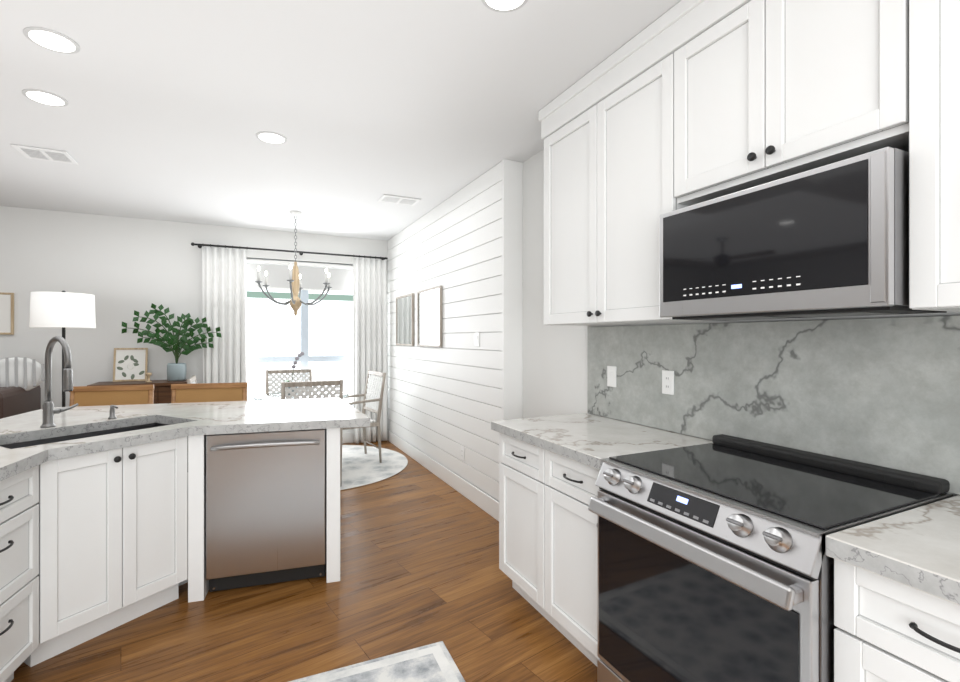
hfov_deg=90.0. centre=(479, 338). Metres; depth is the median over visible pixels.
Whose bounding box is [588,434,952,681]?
range
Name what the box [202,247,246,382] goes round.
curtain
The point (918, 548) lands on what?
countertop
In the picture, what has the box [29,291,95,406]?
floor lamp
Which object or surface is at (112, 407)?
soap dispenser
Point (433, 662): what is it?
runner rug
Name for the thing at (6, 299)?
framed picture
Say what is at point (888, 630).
base cabinet
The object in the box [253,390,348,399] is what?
dining table
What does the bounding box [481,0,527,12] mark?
recessed light
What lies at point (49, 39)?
recessed light
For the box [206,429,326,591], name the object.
dishwasher
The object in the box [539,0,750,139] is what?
crown molding
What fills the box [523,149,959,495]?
wall
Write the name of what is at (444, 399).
wall
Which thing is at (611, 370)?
outlet
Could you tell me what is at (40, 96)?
recessed light
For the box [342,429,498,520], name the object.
baseboard
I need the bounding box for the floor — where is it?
[11,440,596,681]
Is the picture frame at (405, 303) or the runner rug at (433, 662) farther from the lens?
the picture frame at (405, 303)
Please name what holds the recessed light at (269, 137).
in the ceiling
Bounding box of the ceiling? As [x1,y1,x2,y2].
[0,0,680,240]
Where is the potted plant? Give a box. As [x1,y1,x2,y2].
[122,303,221,380]
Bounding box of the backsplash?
[588,315,959,494]
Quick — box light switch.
[475,332,478,345]
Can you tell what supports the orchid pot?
on the dining table
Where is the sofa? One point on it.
(21, 379)
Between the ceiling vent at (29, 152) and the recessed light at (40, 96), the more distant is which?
the ceiling vent at (29, 152)
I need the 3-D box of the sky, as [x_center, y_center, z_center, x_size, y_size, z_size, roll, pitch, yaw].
[-2.457,-0.080,6.576,4.260,3.500,0.020,0,0,-26]
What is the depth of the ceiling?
2.62 m
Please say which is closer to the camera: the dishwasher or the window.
the dishwasher
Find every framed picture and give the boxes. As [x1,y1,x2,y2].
[0,292,13,334]
[113,348,147,381]
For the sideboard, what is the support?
on the floor
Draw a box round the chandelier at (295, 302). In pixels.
[255,211,331,315]
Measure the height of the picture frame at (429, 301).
0.600 m
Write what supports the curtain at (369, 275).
hanging from the curtain rod
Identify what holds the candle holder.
on the sideboard
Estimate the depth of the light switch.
3.94 m
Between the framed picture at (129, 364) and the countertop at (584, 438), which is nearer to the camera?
the countertop at (584, 438)
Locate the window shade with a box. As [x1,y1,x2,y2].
[246,258,352,291]
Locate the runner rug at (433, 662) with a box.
[289,641,464,681]
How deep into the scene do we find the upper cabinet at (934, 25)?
1.20 m
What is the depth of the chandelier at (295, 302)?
5.00 m
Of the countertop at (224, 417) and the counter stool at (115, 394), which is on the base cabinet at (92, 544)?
the countertop at (224, 417)
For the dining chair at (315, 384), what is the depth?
4.28 m
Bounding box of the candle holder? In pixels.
[145,373,151,382]
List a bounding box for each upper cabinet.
[544,53,716,325]
[674,0,908,205]
[909,0,959,311]
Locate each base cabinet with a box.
[0,428,339,681]
[499,433,599,665]
[834,559,959,681]
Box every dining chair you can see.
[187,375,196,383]
[265,369,311,393]
[281,380,342,486]
[342,370,385,462]
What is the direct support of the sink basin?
in the countertop at (224, 417)
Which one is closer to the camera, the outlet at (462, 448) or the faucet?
the faucet
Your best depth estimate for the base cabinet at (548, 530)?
2.16 m
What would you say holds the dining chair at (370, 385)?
on the dining rug at (359, 468)
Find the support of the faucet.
on the countertop at (224, 417)
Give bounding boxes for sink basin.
[0,423,168,448]
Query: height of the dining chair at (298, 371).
0.982 m
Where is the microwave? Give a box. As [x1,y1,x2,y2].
[660,147,946,320]
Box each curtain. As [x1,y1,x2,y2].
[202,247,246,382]
[353,258,386,443]
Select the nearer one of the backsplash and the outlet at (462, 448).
the backsplash
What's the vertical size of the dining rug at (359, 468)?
0.008 m
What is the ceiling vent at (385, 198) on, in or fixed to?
in the ceiling
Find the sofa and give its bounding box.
[0,357,44,418]
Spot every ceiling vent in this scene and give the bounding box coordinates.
[11,144,77,164]
[378,194,420,205]
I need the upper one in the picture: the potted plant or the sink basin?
the potted plant
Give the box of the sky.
[247,288,353,402]
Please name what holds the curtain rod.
attached to the wall at (128, 264)
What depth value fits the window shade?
6.04 m
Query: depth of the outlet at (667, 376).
2.33 m
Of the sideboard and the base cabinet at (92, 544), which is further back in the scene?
the sideboard
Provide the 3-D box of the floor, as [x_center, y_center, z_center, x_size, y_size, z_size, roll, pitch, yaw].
[-2.303,1.400,1.064,7.180,0.060,9.120,0,0,-26]
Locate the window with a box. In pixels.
[247,258,353,406]
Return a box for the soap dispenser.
[108,405,117,418]
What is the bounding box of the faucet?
[40,336,78,427]
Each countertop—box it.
[0,398,369,480]
[491,413,712,469]
[825,495,959,604]
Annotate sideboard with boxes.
[87,379,196,403]
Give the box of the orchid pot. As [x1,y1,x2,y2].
[283,352,303,394]
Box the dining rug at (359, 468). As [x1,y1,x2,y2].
[340,445,407,489]
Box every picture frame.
[396,293,413,345]
[417,285,441,346]
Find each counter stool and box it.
[69,385,153,406]
[171,382,247,402]
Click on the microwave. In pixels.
(830, 240)
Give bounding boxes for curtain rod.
[191,242,387,259]
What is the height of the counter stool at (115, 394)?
1.007 m
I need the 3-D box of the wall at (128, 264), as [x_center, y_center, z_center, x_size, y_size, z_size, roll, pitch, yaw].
[-4.261,0.025,5.115,7.180,2.690,0.120,0,0,-26]
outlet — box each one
[461,446,463,459]
[607,366,616,386]
[662,370,673,394]
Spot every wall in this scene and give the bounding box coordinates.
[0,206,387,432]
[387,159,522,501]
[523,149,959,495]
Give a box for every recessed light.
[22,89,67,106]
[23,27,79,53]
[256,131,286,143]
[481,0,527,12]
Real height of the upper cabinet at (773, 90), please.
0.610 m
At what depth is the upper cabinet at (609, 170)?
2.29 m
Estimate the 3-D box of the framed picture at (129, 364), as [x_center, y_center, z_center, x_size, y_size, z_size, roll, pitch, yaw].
[-3.772,0.286,5.183,0.300,0.359,0.080,0,0,-26]

